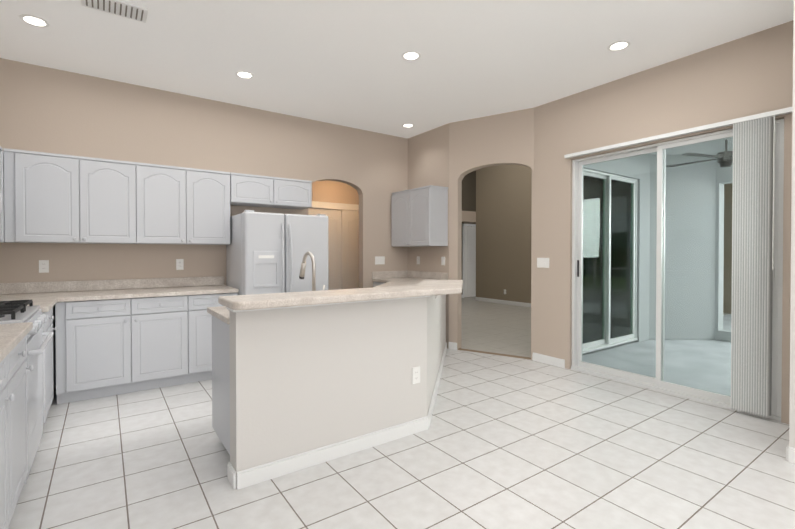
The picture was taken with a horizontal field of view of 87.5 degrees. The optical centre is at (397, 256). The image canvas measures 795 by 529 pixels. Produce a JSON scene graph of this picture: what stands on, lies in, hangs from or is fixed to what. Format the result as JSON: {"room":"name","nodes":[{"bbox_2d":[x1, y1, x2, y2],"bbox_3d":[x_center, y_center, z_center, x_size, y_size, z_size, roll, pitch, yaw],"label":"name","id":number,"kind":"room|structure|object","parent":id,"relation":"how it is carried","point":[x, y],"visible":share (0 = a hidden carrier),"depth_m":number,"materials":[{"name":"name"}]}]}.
{"room":"kitchen","nodes":[
{"label":"kitchen","id":0,"kind":"room"},
{"bbox_2d":[0,58,407,388],"bbox_3d":[-1.813,-0.270,4.951,4.997,3.000,0.120,0,1,-35],"label":"wall","id":1,"kind":"structure","parent":0,"point":[48,110],"depth_m":4.44,"materials":[{"name":"beige paint"}]},
{"bbox_2d":[3,148,82,243],"bbox_3d":[-3.160,-0.518,3.721,0.501,0.782,0.320,0,1,-35],"label":"upper cabinet","id":2,"kind":"object","parent":1,"relation":"attached to","point":[54,198],"depth_m":3.59,"materials":[{"name":"grey wood"}]},
{"bbox_2d":[39,260,48,272],"bbox_3d":[-3.273,0.086,3.841,0.070,0.116,0.008,0,1,-35],"label":"electrical outlet","id":3,"kind":"object","parent":1,"relation":"attached to","point":[43,266],"visible":1,"depth_m":3.84,"materials":[{"name":"white plastic"}]},
{"bbox_2d":[83,157,138,243],"bbox_3d":[-2.779,-0.521,3.991,0.432,0.782,0.320,0,1,-35],"label":"upper cabinet","id":4,"kind":"object","parent":1,"relation":"attached to","point":[110,187],"depth_m":3.87,"materials":[{"name":"grey wood"}]},
{"bbox_2d":[139,163,186,243],"bbox_3d":[-2.426,-0.524,4.240,0.432,0.782,0.320,0,1,-35],"label":"upper cabinet","id":5,"kind":"object","parent":1,"relation":"attached to","point":[162,188],"depth_m":4.11,"materials":[{"name":"grey wood"}]},
{"bbox_2d":[176,259,183,269],"bbox_3d":[-2.355,0.080,4.490,0.070,0.116,0.008,0,1,-35],"label":"electrical outlet","id":6,"kind":"object","parent":1,"relation":"attached to","point":[179,264],"visible":1,"depth_m":4.49,"materials":[{"name":"white plastic"}]},
{"bbox_2d":[187,168,229,244],"bbox_3d":[-2.073,-0.527,4.490,0.433,0.782,0.320,0,1,-35],"label":"upper cabinet","id":7,"kind":"object","parent":1,"relation":"attached to","point":[208,191],"depth_m":4.36,"materials":[{"name":"grey wood"}]},
{"bbox_2d":[230,172,311,209],"bbox_3d":[-1.502,-0.761,4.874,0.938,0.322,0.349,0,1,-35],"label":"upper cabinet","id":8,"kind":"object","parent":1,"relation":"attached to","point":[262,191],"visible":1,"depth_m":4.74,"materials":[{"name":"grey wood"}]},
{"bbox_2d":[375,256,384,264],"bbox_3d":[-0.252,0.049,5.976,0.162,0.116,0.011,0,1,-35],"label":"light switch","id":9,"kind":"object","parent":1,"relation":"attached to","point":[379,259],"visible":1,"depth_m":5.97,"materials":[{"name":"white plastic"}]},
{"bbox_2d":[312,180,358,209],"bbox_3d":[-1.243,-0.020,6.765,2.320,2.460,0.120,0,1,-35],"label":"wall","id":10,"kind":"structure","parent":0,"point":[331,191],"depth_m":6.81,"materials":[{"name":"beige paint"}]},
{"bbox_2d":[308,201,358,289],"bbox_3d":[-0.920,0.159,6.882,1.540,2.100,0.060,0,1,-35],"label":"closet door","id":11,"kind":"structure","parent":10,"relation":"in","point":[343,245],"depth_m":6.86,"materials":[{"name":"beige wood"}]},
{"bbox_2d":[229,295,445,488],"bbox_3d":[-0.144,0.742,3.920,3.125,0.997,1.891,0,1,-35],"label":"wall","id":12,"kind":"structure","parent":0,"point":[305,379],"depth_m":2.55,"materials":[{"name":"white paint"}]},
{"bbox_2d":[207,271,447,323],"bbox_3d":[-0.406,0.293,4.311,3.178,0.137,2.551,0,1,-35],"label":"countertop","id":13,"kind":"structure","parent":12,"relation":"on","point":[389,279],"depth_m":5.70,"materials":[{"name":"stone"}]},
{"bbox_2d":[299,252,324,290],"bbox_3d":[-0.591,0.151,2.850,0.114,0.376,0.256,0,1,-35],"label":"faucet","id":14,"kind":"object","parent":13,"relation":"on","point":[303,268],"visible":0.69,"depth_m":2.78,"materials":[{"name":"silver metal"}]},
{"bbox_2d":[226,296,428,311],"bbox_3d":[-0.267,0.271,2.960,1.857,0.033,0.511,0,1,-35],"label":"trim","id":15,"kind":"structure","parent":12,"relation":"attached to","point":[317,305],"depth_m":2.48,"materials":[{"name":"white stone"}]},
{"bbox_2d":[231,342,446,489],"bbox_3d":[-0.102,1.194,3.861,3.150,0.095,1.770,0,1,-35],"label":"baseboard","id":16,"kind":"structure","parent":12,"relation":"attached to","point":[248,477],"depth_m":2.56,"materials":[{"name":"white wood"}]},
{"bbox_2d":[218,279,462,309],"bbox_3d":[-0.175,0.230,2.924,2.069,0.043,0.810,0,1,-35],"label":"countertop","id":17,"kind":"structure","parent":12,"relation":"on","point":[426,287],"depth_m":2.40,"materials":[{"name":"stone"}]},
{"bbox_2d":[412,366,419,383],"bbox_3d":[0.133,0.841,2.952,0.070,0.116,0.008,0,1,-35],"label":"outlet","id":18,"kind":"object","parent":12,"relation":"attached to","point":[415,375],"visible":1,"depth_m":2.95,"materials":[{"name":"white plastic"}]},
{"bbox_2d":[0,0,793,138],"bbox_3d":[-0.110,-2.380,1.129,7.588,1.300,8.290,0,1,-35],"label":"ceiling","id":19,"kind":"structure","parent":0,"point":[341,62],"depth_m":3.47,"materials":[{"name":"white paint"}]},
{"bbox_2d":[19,14,49,27],"bbox_3d":[-2.687,-1.772,3.074,0.170,0.056,0.170,0,1,-35],"label":"recessed light","id":20,"kind":"object","parent":19,"relation":"in","point":[34,20],"visible":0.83,"depth_m":3.06,"materials":[{"name":"white"}]},
{"bbox_2d":[81,0,147,22],"bbox_3d":[-1.969,-1.742,2.893,0.380,0.014,0.200,0,1,-35],"label":"ceiling vent","id":21,"kind":"object","parent":19,"relation":"in","point":[127,10],"visible":0.98,"depth_m":2.90,"materials":[{"name":"white metal"}]},
{"bbox_2d":[235,71,253,78],"bbox_3d":[-1.476,-1.782,4.004,0.170,0.056,0.170,0,1,-35],"label":"recessed light","id":22,"kind":"object","parent":19,"relation":"in","point":[245,74],"visible":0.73,"depth_m":3.99,"materials":[{"name":"white"}]},
{"bbox_2d":[402,123,413,127],"bbox_3d":[0.144,-1.800,5.602,0.170,0.056,0.170,0,1,-35],"label":"recessed light","id":23,"kind":"object","parent":19,"relation":"in","point":[407,125],"visible":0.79,"depth_m":5.59,"materials":[{"name":"white"}]},
{"bbox_2d":[401,51,420,60],"bbox_3d":[0.119,-1.778,3.617,0.170,0.056,0.170,0,1,-35],"label":"recessed light","id":24,"kind":"object","parent":19,"relation":"in","point":[411,55],"visible":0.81,"depth_m":3.61,"materials":[{"name":"white"}]},
{"bbox_2d":[607,40,629,50],"bbox_3d":[1.837,-1.776,3.444,0.170,0.056,0.170,0,1,-35],"label":"recessed light","id":25,"kind":"object","parent":19,"relation":"in","point":[618,45],"visible":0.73,"depth_m":3.43,"materials":[{"name":"white"}]},
{"bbox_2d":[8,297,794,528],"bbox_3d":[1.377,1.281,4.823,14.000,0.100,12.300,0,1,-35],"label":"floor","id":26,"kind":"structure","parent":0,"point":[504,442],"depth_m":2.54,"materials":[{"name":"tile"}]},
{"bbox_2d":[0,351,15,528],"bbox_3d":[-1.762,0.834,1.347,0.656,0.868,0.552,0,1,-35],"label":"base cabinet","id":27,"kind":"object","parent":26,"relation":"on","point":[7,500],"depth_m":1.73,"materials":[{"name":"grey wood"}]},
{"bbox_2d":[12,335,31,504],"bbox_3d":[-2.081,0.829,1.798,0.656,0.868,0.553,0,1,-35],"label":"base cabinet","id":28,"kind":"object","parent":26,"relation":"on","point":[13,427],"depth_m":2.00,"materials":[{"name":"grey wood"}]},
{"bbox_2d":[0,322,32,361],"bbox_3d":[-1.746,0.325,1.340,0.681,0.137,1.678,0,1,-35],"label":"countertop","id":29,"kind":"structure","parent":28,"relation":"on","point":[12,335],"depth_m":1.89,"materials":[{"name":"stone"}]},
{"bbox_2d":[0,300,53,483],"bbox_3d":[-2.440,0.732,2.356,0.712,1.050,0.760,0,1,-35],"label":"stove","id":30,"kind":"object","parent":26,"relation":"on","point":[16,311],"visible":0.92,"depth_m":2.46,"materials":[{"name":"white metal"}]},
{"bbox_2d":[42,306,55,422],"bbox_3d":[-2.860,0.818,2.899,0.656,0.868,0.597,0,1,-35],"label":"base cabinet","id":31,"kind":"object","parent":26,"relation":"on","point":[49,367],"depth_m":3.06,"materials":[{"name":"grey wood"}]},
{"bbox_2d":[54,305,56,368],"bbox_3d":[-3.239,0.812,3.435,0.656,0.868,0.717,0,1,-35],"label":"base cabinet","id":32,"kind":"object","parent":26,"relation":"on","point":[55,328],"depth_m":3.64,"materials":[{"name":"grey"}]},
{"bbox_2d":[55,298,134,404],"bbox_3d":[-2.784,0.808,3.826,0.527,0.868,0.605,0,1,-35],"label":"base cabinet","id":33,"kind":"object","parent":26,"relation":"on","point":[108,347],"depth_m":3.58,"materials":[{"name":"grey wood"}]},
{"bbox_2d":[135,295,190,391],"bbox_3d":[-2.381,0.805,4.112,0.462,0.868,0.605,0,1,-35],"label":"base cabinet","id":34,"kind":"object","parent":26,"relation":"on","point":[162,324],"depth_m":3.88,"materials":[{"name":"grey wood"}]},
{"bbox_2d":[191,293,236,382],"bbox_3d":[-2.003,0.802,4.379,0.463,0.868,0.605,0,1,-35],"label":"base cabinet","id":35,"kind":"object","parent":26,"relation":"on","point":[201,321],"depth_m":4.08,"materials":[{"name":"grey wood"}]},
{"bbox_2d":[0,276,238,311],"bbox_3d":[-2.472,0.300,3.607,2.114,0.137,1.314,0,1,-35],"label":"countertop","id":36,"kind":"structure","parent":35,"relation":"on","point":[46,296],"depth_m":3.94,"materials":[{"name":"stone"}]},
{"bbox_2d":[212,316,229,454],"bbox_3d":[-0.734,0.818,2.850,0.901,0.868,0.535,0,1,-35],"label":"base cabinet","id":37,"kind":"object","parent":26,"relation":"on","point":[220,378],"visible":0.15,"depth_m":2.58,"materials":[{"name":"grey wood"}]},
{"bbox_2d":[226,210,328,294],"bbox_3d":[-1.333,0.379,4.645,0.910,1.708,0.845,0,1,-35],"label":"fridge","id":38,"kind":"object","parent":26,"relation":"on","point":[265,252],"visible":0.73,"depth_m":4.30,"materials":[{"name":"white metal"}]},
{"bbox_2d":[373,282,383,286],"bbox_3d":[0.107,0.787,5.776,0.655,0.868,0.761,0,1,-35],"label":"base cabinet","id":39,"kind":"object","parent":26,"relation":"on","point":[375,284],"visible":0.12,"depth_m":5.82,"materials":[{"name":"grey"}]},
{"bbox_2d":[458,348,530,359],"bbox_3d":[1.229,1.223,5.249,0.978,0.006,0.075,0,1,32],"label":"threshold","id":40,"kind":"object","parent":26,"relation":"on","point":[495,353],"visible":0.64,"depth_m":5.25,"materials":[{"name":"brown wood"}]},
{"bbox_2d":[408,123,448,348],"bbox_3d":[0.474,-0.281,5.932,0.130,3.000,0.919,0,1,-35],"label":"wall","id":41,"kind":"structure","parent":0,"point":[428,157],"depth_m":5.82,"materials":[{"name":"beige paint"}]},
{"bbox_2d":[391,185,447,246],"bbox_3d":[0.281,-0.540,5.781,0.349,0.782,0.879,0,1,-35],"label":"upper cabinet","id":42,"kind":"object","parent":41,"relation":"attached to","point":[419,216],"visible":1,"depth_m":5.52,"materials":[{"name":"grey wood"}]},
{"bbox_2d":[441,257,444,264],"bbox_3d":[0.616,0.052,5.610,0.011,0.116,0.070,0,1,-35],"label":"light switch","id":43,"kind":"object","parent":41,"relation":"attached to","point":[442,260],"visible":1,"depth_m":5.61,"materials":[{"name":"white plastic"}]},
{"bbox_2d":[461,170,475,297],"bbox_3d":[1.134,-0.939,11.334,6.850,4.200,0.150,0,1,-35],"label":"wall","id":44,"kind":"structure","parent":0,"point":[469,198],"depth_m":11.89,"materials":[{"name":"brown paint"}]},
{"bbox_2d":[462,224,475,297],"bbox_3d":[2.218,0.104,12.004,0.920,2.100,0.020,0,1,-35],"label":"hall door","id":45,"kind":"structure","parent":44,"relation":"in","point":[469,258],"depth_m":11.87,"materials":[{"name":"white wood"}]},
{"bbox_2d":[462,210,475,222],"bbox_3d":[0.734,-1.067,10.254,3.250,0.280,0.150,0,1,-35],"label":"wall","id":46,"kind":"structure","parent":0,"point":[467,216],"depth_m":10.99,"materials":[{"name":"brown paint"}]},
{"bbox_2d":[449,108,533,349],"bbox_3d":[1.186,-0.274,5.281,1.101,3.000,0.130,0,1,32],"label":"wall","id":47,"kind":"structure","parent":0,"point":[507,138],"depth_m":5.33,"materials":[{"name":"beige paint"}]},
{"bbox_2d":[476,165,531,302],"bbox_3d":[3.583,-0.916,9.215,0.200,4.200,4.840,0,1,-35],"label":"wall","id":48,"kind":"structure","parent":0,"point":[503,221],"depth_m":10.35,"materials":[{"name":"beige paint"}]},
{"bbox_2d":[475,297,530,306],"bbox_3d":[3.492,1.137,9.179,0.014,0.095,4.830,0,1,-35],"label":"baseboard","id":49,"kind":"structure","parent":48,"relation":"attached to","point":[523,304],"depth_m":10.35,"materials":[{"name":"white wood"}]},
{"bbox_2d":[583,154,732,341],"bbox_3d":[5.192,-0.857,3.677,3.970,4.200,6.060,0,1,-35],"label":"wall","id":50,"kind":"structure","parent":0,"point":[672,239],"depth_m":6.10,"materials":[{"name":"grey paint"}]},
{"bbox_2d":[583,168,637,353],"bbox_3d":[2.814,0.044,5.572,1.447,2.297,0.135,0,1,-35],"label":"sliding door","id":51,"kind":"structure","parent":50,"relation":"attached to","point":[604,293],"depth_m":5.57,"materials":[{"name":"white metal"}]},
{"bbox_2d":[531,21,792,423],"bbox_3d":[2.474,-0.259,3.895,0.200,3.000,2.744,0,1,-35],"label":"wall","id":52,"kind":"structure","parent":0,"point":[749,75],"depth_m":3.95,"materials":[{"name":"beige paint"}]},
{"bbox_2d":[537,258,548,267],"bbox_3d":[1.690,0.066,4.821,0.011,0.116,0.162,0,1,-35],"label":"light switch","id":53,"kind":"object","parent":52,"relation":"attached to","point":[542,262],"visible":1,"depth_m":4.82,"materials":[{"name":"white plastic"}]},
{"bbox_2d":[532,352,564,367],"bbox_3d":[1.732,1.184,4.771,0.014,0.095,0.420,0,1,-35],"label":"baseboard","id":54,"kind":"structure","parent":52,"relation":"attached to","point":[559,362],"depth_m":4.76,"materials":[{"name":"white wood"}]},
{"bbox_2d":[571,118,783,420],"bbox_3d":[2.463,0.092,3.884,0.135,2.297,1.740,0,1,-35],"label":"sliding door","id":55,"kind":"structure","parent":52,"relation":"attached to","point":[658,383],"depth_m":3.85,"materials":[{"name":"clear glass"}]},
{"bbox_2d":[564,107,792,416],"bbox_3d":[2.368,0.051,3.791,0.090,2.311,1.846,0,1,-35],"label":"vertical blinds","id":56,"kind":"object","parent":52,"relation":"attached to","point":[752,242],"visible":1,"depth_m":3.23,"materials":[{"name":"white plastic"}]},
{"bbox_2d":[649,137,732,183],"bbox_3d":[6.228,-1.525,4.403,6.532,0.080,6.060,0,1,-35],"label":"ceiling","id":57,"kind":"structure","parent":0,"point":[711,145],"depth_m":5.73,"materials":[{"name":"white paint"}]},
{"bbox_2d":[667,140,732,166],"bbox_3d":[4.167,-1.325,5.340,1.333,0.340,1.293,0,1,-35],"label":"fan","id":58,"kind":"object","parent":57,"relation":"hanging from","point":[729,160],"depth_m":5.25,"materials":[{"name":"black metal"}]},
{"bbox_2d":[723,183,732,313],"bbox_3d":[5.506,-0.935,10.955,0.150,4.200,5.460,0,1,-35],"label":"wall","id":59,"kind":"structure","parent":0,"point":[728,212],"depth_m":8.76,"materials":[{"name":"brown paint"}]},
{"bbox_2d":[789,0,794,447],"bbox_3d":[3.776,-0.231,1.237,0.741,3.000,3.700,0,1,-35],"label":"wall","id":60,"kind":"structure","parent":0,"point":[792,388],"depth_m":2.53,"materials":[{"name":"white paint"}]},
{"bbox_2d":[786,444,794,463],"bbox_3d":[3.464,1.224,1.041,0.019,0.095,3.715,0,1,-35],"label":"baseboard","id":61,"kind":"structure","parent":60,"relation":"attached to","point":[790,451],"depth_m":2.53,"materials":[{"name":"white wood"}]},
{"bbox_3d":[-1.444,-0.220,0.208,0.120,3.000,8.050,0,1,-35],"label":"wall","id":62,"kind":"structure","parent":0,"visible":0},
{"bbox_2d":[0,191,1,214],"bbox_3d":[-2.535,-0.326,2.277,0.483,0.425,0.760,0,1,-35],"label":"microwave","id":63,"kind":"object","parent":62,"relation":"attached to","point":[0,203],"visible":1,"depth_m":2.56,"materials":[{"name":"white metal"}]},
{"bbox_2d":[0,146,4,241],"bbox_3d":[-3.289,-0.513,3.198,0.320,0.782,0.418,0,1,-35],"label":"upper cabinet","id":64,"kind":"object","parent":62,"relation":"attached to","point":[2,238],"depth_m":3.45,"materials":[{"name":"grey wood"}]}
]}

